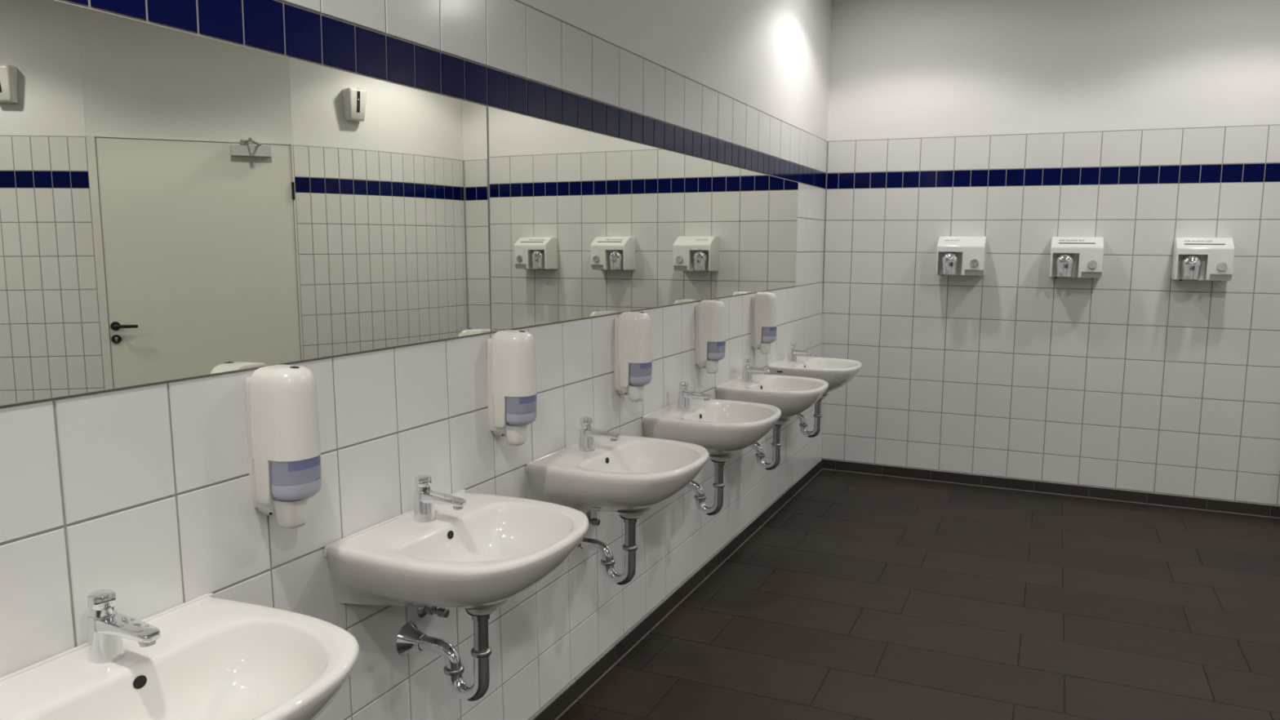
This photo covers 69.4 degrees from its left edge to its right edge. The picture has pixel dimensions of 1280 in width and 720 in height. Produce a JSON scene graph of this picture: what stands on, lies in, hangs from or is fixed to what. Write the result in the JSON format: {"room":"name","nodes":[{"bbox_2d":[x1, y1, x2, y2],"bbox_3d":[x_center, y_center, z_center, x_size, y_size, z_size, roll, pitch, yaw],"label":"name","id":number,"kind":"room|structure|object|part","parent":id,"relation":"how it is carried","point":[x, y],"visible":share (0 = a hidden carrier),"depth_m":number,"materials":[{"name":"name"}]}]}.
{"room":"public restroom","nodes":[
{"label":"public restroom","id":0,"kind":"room"},
{"bbox_2d":[0,0,831,719],"bbox_3d":[-0.822,-0.300,1.801,0.281,3.100,9.850,4,8,24],"label":"wall","id":1,"kind":"structure","parent":0,"point":[140,493],"depth_m":2.33,"materials":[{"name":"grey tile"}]},
{"bbox_2d":[0,592,359,719],"bbox_3d":[-0.690,0.562,1.385,0.445,0.196,0.525,4,8,24],"label":"washbasin","id":2,"kind":"object","parent":1,"relation":"attached to","point":[212,658],"visible":0.99,"depth_m":1.48,"materials":[{"name":"white ceramic"}]},
{"bbox_2d":[87,589,160,663],"bbox_3d":[-0.788,0.411,1.411,0.138,0.104,0.050,4,8,24],"label":"tap","id":3,"kind":"object","parent":2,"relation":"on","point":[107,627],"visible":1,"depth_m":1.41,"materials":[{"name":"silver metal"}]},
{"bbox_3d":[-0.830,0.374,1.425,0.038,0.035,0.038,4,8,24],"label":"push knob","id":4,"kind":"part","parent":3,"relation":"part of","materials":[{"name":"silver metal"}]},
{"bbox_3d":[-0.782,0.410,1.408,0.125,0.031,0.038,4,8,24],"label":"spout","id":5,"kind":"part","parent":3,"relation":"part of","materials":[{"name":"silver metal"}]},
{"bbox_2d":[0,0,490,406],"bbox_3d":[-1.101,-0.182,0.921,0.008,0.597,3.401,4,8,24],"label":"wall mirror","id":6,"kind":"object","parent":1,"relation":"attached to","point":[175,204],"visible":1,"depth_m":1.65,"materials":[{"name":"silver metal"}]},
{"bbox_2d":[244,364,321,528],"bbox_3d":[-0.677,0.166,1.773,0.121,0.314,0.102,4,8,24],"label":"soap dispenser","id":7,"kind":"object","parent":1,"relation":"attached to","point":[282,410],"visible":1,"depth_m":1.73,"materials":[{"name":"white plastic"}]},
{"bbox_3d":[-0.705,0.155,1.785,0.059,0.252,0.085,4,8,24],"label":"plate","id":8,"kind":"part","parent":7,"relation":"part of","materials":[{"name":"white plastic"}]},
{"bbox_3d":[-0.694,0.224,1.788,0.039,0.086,0.102,4,8,24],"label":"frame","id":9,"kind":"part","parent":7,"relation":"part of","materials":[{"name":"white plastic"}]},
{"bbox_2d":[417,605,449,617],"bbox_3d":[-0.500,0.588,2.253,0.073,0.094,0.045,4,8,24],"label":"valve","id":10,"kind":"object","parent":1,"relation":"attached to","point":[422,611],"visible":0.69,"depth_m":2.25,"materials":[{"name":"silver metal"}]},
{"bbox_3d":[-0.477,0.614,2.246,0.022,0.024,0.025,4,8,24],"label":"valve handle","id":11,"kind":"part","parent":10,"relation":"part of","materials":[{"name":"silver metal"}]},
{"bbox_2d":[395,608,492,701],"bbox_3d":[-0.448,0.678,2.167,0.248,0.231,0.082,4,8,24],"label":"trap","id":12,"kind":"object","parent":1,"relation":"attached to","point":[410,639],"visible":0.97,"depth_m":2.15,"materials":[{"name":"silver metal"}]},
{"bbox_2d":[465,609,492,616],"bbox_3d":[-0.365,0.573,2.117,0.069,0.006,0.069,4,8,24],"label":"washer","id":13,"kind":"object","parent":12,"relation":"in","point":[468,613],"depth_m":2.09,"materials":[{"name":"silver metal"}]},
{"bbox_2d":[322,489,588,615],"bbox_3d":[-0.364,0.473,2.104,0.445,0.196,0.525,4,8,24],"label":"washbasin","id":14,"kind":"object","parent":1,"relation":"attached to","point":[476,557],"visible":0.98,"depth_m":2.00,"materials":[{"name":"white ceramic"}]},
{"bbox_2d":[413,475,466,522],"bbox_3d":[-0.462,0.323,2.130,0.138,0.104,0.050,4,8,24],"label":"tap","id":15,"kind":"object","parent":14,"relation":"on","point":[424,498],"visible":1,"depth_m":2.13,"materials":[{"name":"silver metal"}]},
{"bbox_3d":[-0.503,0.286,2.144,0.038,0.035,0.038,4,8,24],"label":"push knob","id":16,"kind":"part","parent":15,"relation":"part of","materials":[{"name":"silver metal"}]},
{"bbox_3d":[-0.456,0.322,2.127,0.125,0.031,0.038,4,8,24],"label":"spout","id":17,"kind":"part","parent":15,"relation":"part of","materials":[{"name":"silver metal"}]},
{"bbox_2d":[486,329,537,445],"bbox_3d":[-0.342,0.076,2.512,0.121,0.314,0.102,4,8,24],"label":"soap dispenser","id":18,"kind":"object","parent":1,"relation":"attached to","point":[512,406],"visible":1,"depth_m":2.47,"materials":[{"name":"white plastic"}]},
{"bbox_3d":[-0.371,0.065,2.523,0.059,0.252,0.085,4,8,24],"label":"plate","id":19,"kind":"part","parent":18,"relation":"part of","materials":[{"name":"white plastic"}]},
{"bbox_3d":[-0.359,0.133,2.527,0.039,0.086,0.102,4,8,24],"label":"frame","id":20,"kind":"part","parent":18,"relation":"part of","materials":[{"name":"white plastic"}]},
{"bbox_2d":[586,511,599,525],"bbox_3d":[-0.165,0.497,2.993,0.073,0.094,0.045,4,8,24],"label":"valve","id":21,"kind":"object","parent":1,"relation":"attached to","point":[594,522],"visible":0.35,"depth_m":2.98,"materials":[{"name":"silver metal"}]},
{"bbox_3d":[-0.142,0.523,2.986,0.022,0.024,0.025,4,8,24],"label":"valve handle","id":22,"kind":"part","parent":21,"relation":"part of","materials":[{"name":"silver metal"}]},
{"bbox_2d":[574,514,639,585],"bbox_3d":[-0.113,0.587,2.907,0.248,0.231,0.082,4,8,24],"label":"trap","id":23,"kind":"object","parent":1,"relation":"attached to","point":[607,562],"visible":0.85,"depth_m":2.88,"materials":[{"name":"silver metal"}]},
{"bbox_2d":[618,514,639,519],"bbox_3d":[-0.030,0.482,2.857,0.069,0.006,0.069,4,8,24],"label":"washer","id":24,"kind":"object","parent":23,"relation":"in","point":[624,518],"depth_m":2.83,"materials":[{"name":"silver metal"}]},
{"bbox_2d":[524,435,709,518],"bbox_3d":[-0.029,0.383,2.844,0.445,0.196,0.525,4,8,24],"label":"washbasin","id":25,"kind":"object","parent":1,"relation":"attached to","point":[628,476],"visible":0.98,"depth_m":2.71,"materials":[{"name":"white ceramic"}]},
{"bbox_2d":[578,416,620,451],"bbox_3d":[-0.127,0.232,2.870,0.138,0.104,0.050,4,8,24],"label":"tap","id":26,"kind":"object","parent":25,"relation":"on","point":[586,442],"visible":1,"depth_m":2.87,"materials":[{"name":"silver metal"}]},
{"bbox_3d":[-0.168,0.195,2.884,0.038,0.035,0.038,4,8,24],"label":"push knob","id":27,"kind":"part","parent":26,"relation":"part of","materials":[{"name":"silver metal"}]},
{"bbox_3d":[-0.121,0.231,2.867,0.125,0.031,0.038,4,8,24],"label":"spout","id":28,"kind":"part","parent":26,"relation":"part of","materials":[{"name":"silver metal"}]},
{"bbox_2d":[613,311,652,401],"bbox_3d":[-0.019,-0.012,3.225,0.121,0.314,0.102,4,8,24],"label":"soap dispenser","id":29,"kind":"object","parent":1,"relation":"attached to","point":[633,371],"visible":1,"depth_m":3.18,"materials":[{"name":"white plastic"}]},
{"bbox_3d":[-0.047,-0.023,3.237,0.059,0.252,0.085,4,8,24],"label":"plate","id":30,"kind":"part","parent":29,"relation":"part of","materials":[{"name":"white plastic"}]},
{"bbox_3d":[-0.036,0.045,3.240,0.039,0.086,0.102,4,8,24],"label":"frame","id":31,"kind":"part","parent":29,"relation":"part of","materials":[{"name":"white plastic"}]},
{"bbox_2d":[487,106,798,332],"bbox_3d":[0.253,-0.549,3.912,0.007,0.597,3.196,4,8,24],"label":"wall mirror","id":32,"kind":"object","parent":1,"relation":"attached to","point":[584,224],"visible":1,"depth_m":3.16,"materials":[{"name":"silver metal"}]},
{"bbox_2d":[528,458,822,719],"bbox_3d":[-0.713,1.214,1.907,0.014,0.070,9.391,4,8,24],"label":"baseboard","id":33,"kind":"structure","parent":1,"relation":"attached to","point":[562,701],"depth_m":3.63,"materials":[{"name":"tile"}]},
{"bbox_2d":[685,458,726,515],"bbox_3d":[0.227,0.495,3.656,0.248,0.231,0.082,4,8,24],"label":"trap","id":34,"kind":"object","parent":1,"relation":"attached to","point":[718,485],"visible":0.81,"depth_m":3.62,"materials":[{"name":"silver metal"}]},
{"bbox_2d":[710,458,726,462],"bbox_3d":[0.309,0.390,3.605,0.069,0.006,0.069,4,8,24],"label":"washer","id":35,"kind":"object","parent":34,"relation":"in","point":[713,461],"depth_m":3.58,"materials":[{"name":"silver"}]},
{"bbox_2d":[694,299,725,373],"bbox_3d":[0.304,-0.099,3.938,0.121,0.314,0.102,4,8,24],"label":"soap dispenser","id":36,"kind":"object","parent":1,"relation":"attached to","point":[710,314],"visible":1,"depth_m":3.89,"materials":[{"name":"white plastic"}]},
{"bbox_3d":[0.275,-0.110,3.949,0.059,0.252,0.085,4,8,24],"label":"plate","id":37,"kind":"part","parent":36,"relation":"part of","materials":[{"name":"white plastic"}]},
{"bbox_3d":[0.287,-0.042,3.952,0.039,0.086,0.102,4,8,24],"label":"frame","id":38,"kind":"part","parent":36,"relation":"part of","materials":[{"name":"white plastic"}]},
{"bbox_2d":[641,397,781,461],"bbox_3d":[0.310,0.291,3.592,0.445,0.196,0.525,4,8,24],"label":"washbasin","id":39,"kind":"object","parent":1,"relation":"attached to","point":[724,428],"visible":0.98,"depth_m":3.44,"materials":[{"name":"white ceramic"}]},
{"bbox_2d":[677,381,711,408],"bbox_3d":[0.212,0.141,3.619,0.138,0.104,0.050,4,8,24],"label":"tap","id":40,"kind":"object","parent":39,"relation":"on","point":[683,402],"visible":1,"depth_m":3.62,"materials":[{"name":"silver metal"}]},
{"bbox_3d":[0.171,0.103,3.633,0.038,0.035,0.038,4,8,24],"label":"push knob","id":41,"kind":"part","parent":40,"relation":"part of","materials":[{"name":"silver metal"}]},
{"bbox_3d":[0.218,0.140,3.616,0.125,0.031,0.038,4,8,24],"label":"spout","id":42,"kind":"part","parent":40,"relation":"part of","materials":[{"name":"silver metal"}]},
{"bbox_2d":[751,291,777,354],"bbox_3d":[0.627,-0.187,4.652,0.121,0.314,0.102,4,8,24],"label":"soap dispenser","id":43,"kind":"object","parent":1,"relation":"attached to","point":[763,304],"visible":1,"depth_m":4.61,"materials":[{"name":"white plastic"}]},
{"bbox_3d":[0.599,-0.198,4.663,0.059,0.252,0.085,4,8,24],"label":"plate","id":44,"kind":"part","parent":43,"relation":"part of","materials":[{"name":"white plastic"}]},
{"bbox_3d":[0.610,-0.130,4.667,0.039,0.086,0.102,4,8,24],"label":"frame","id":45,"kind":"part","parent":43,"relation":"part of","materials":[{"name":"white plastic"}]},
{"bbox_2d":[747,424,782,470],"bbox_3d":[0.562,0.405,4.395,0.248,0.231,0.082,4,8,24],"label":"trap","id":46,"kind":"object","parent":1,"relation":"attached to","point":[776,444],"visible":0.7,"depth_m":4.36,"materials":[{"name":"silver metal"}]},
{"bbox_2d":[715,373,828,424],"bbox_3d":[0.645,0.200,4.332,0.445,0.196,0.525,4,8,24],"label":"washbasin","id":47,"kind":"object","parent":1,"relation":"attached to","point":[793,395],"visible":0.78,"depth_m":4.17,"materials":[{"name":"white ceramic"}]},
{"bbox_2d":[741,359,770,381],"bbox_3d":[0.547,0.050,4.358,0.138,0.104,0.050,4,8,24],"label":"tap","id":48,"kind":"object","parent":47,"relation":"on","point":[747,371],"visible":1,"depth_m":4.36,"materials":[{"name":"silver metal"}]},
{"bbox_3d":[0.506,0.013,4.372,0.038,0.035,0.038,4,8,24],"label":"push knob","id":49,"kind":"part","parent":48,"relation":"part of","materials":[{"name":"silver metal"}]},
{"bbox_3d":[0.553,0.049,4.355,0.125,0.031,0.038,4,8,24],"label":"spout","id":50,"kind":"part","parent":48,"relation":"part of","materials":[{"name":"silver metal"}]},
{"bbox_2d":[788,398,823,437],"bbox_3d":[0.900,0.313,5.141,0.248,0.231,0.082,4,8,24],"label":"trap","id":51,"kind":"object","parent":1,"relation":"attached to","point":[817,415],"visible":0.8,"depth_m":5.11,"materials":[{"name":"silver metal"}]},
{"bbox_2d":[767,355,862,398],"bbox_3d":[0.984,0.108,5.078,0.445,0.196,0.525,4,8,24],"label":"washbasin","id":52,"kind":"object","parent":1,"relation":"attached to","point":[837,372],"visible":0.64,"depth_m":4.92,"materials":[{"name":"white ceramic"}]},
{"bbox_2d":[787,342,813,361],"bbox_3d":[0.885,-0.042,5.104,0.138,0.104,0.050,4,8,24],"label":"tap","id":53,"kind":"object","parent":52,"relation":"on","point":[792,356],"visible":1,"depth_m":5.10,"materials":[{"name":"silver metal"}]},
{"bbox_3d":[0.844,-0.079,5.118,0.038,0.035,0.038,4,8,24],"label":"push knob","id":54,"kind":"part","parent":53,"relation":"part of","materials":[{"name":"silver metal"}]},
{"bbox_3d":[0.891,-0.043,5.101,0.125,0.031,0.038,4,8,24],"label":"spout","id":55,"kind":"part","parent":53,"relation":"part of","materials":[{"name":"silver metal"}]},
{"bbox_2d":[557,469,1279,719],"bbox_3d":[2.629,1.515,0.433,7.800,0.100,9.800,4,8,24],"label":"floor","id":56,"kind":"structure","parent":0,"point":[863,597],"depth_m":3.71,"materials":[{"name":"black tile"}]},
{"bbox_2d":[821,0,1279,509],"bbox_3d":[3.193,-0.698,5.208,4.490,3.100,0.200,4,8,24],"label":"wall","id":57,"kind":"structure","parent":0,"point":[1138,126],"depth_m":5.43,"materials":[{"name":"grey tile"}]},
{"bbox_2d":[935,236,986,275],"bbox_3d":[1.935,-0.625,5.567,0.270,0.237,0.199,4,8,24],"label":"dryer","id":58,"kind":"object","parent":57,"relation":"attached to","point":[955,255],"visible":1,"depth_m":5.51,"materials":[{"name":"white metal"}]},
{"bbox_2d":[822,458,1279,518],"bbox_3d":[2.469,0.773,5.602,2.739,0.070,0.014,4,8,24],"label":"baseboard","id":59,"kind":"structure","parent":57,"relation":"attached to","point":[1064,489],"depth_m":5.57,"materials":[{"name":"tile"}]},
{"bbox_2d":[1048,236,1103,278],"bbox_3d":[2.508,-0.588,5.312,0.270,0.237,0.199,4,8,24],"label":"dryer","id":60,"kind":"object","parent":57,"relation":"attached to","point":[1071,257],"visible":1,"depth_m":5.25,"materials":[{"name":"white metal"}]},
{"bbox_2d":[1170,237,1235,281],"bbox_3d":[3.080,-0.551,5.057,0.270,0.237,0.199,4,8,24],"label":"dryer","id":61,"kind":"object","parent":57,"relation":"attached to","point":[1193,259],"visible":1,"depth_m":5.00,"materials":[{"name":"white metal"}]}
]}

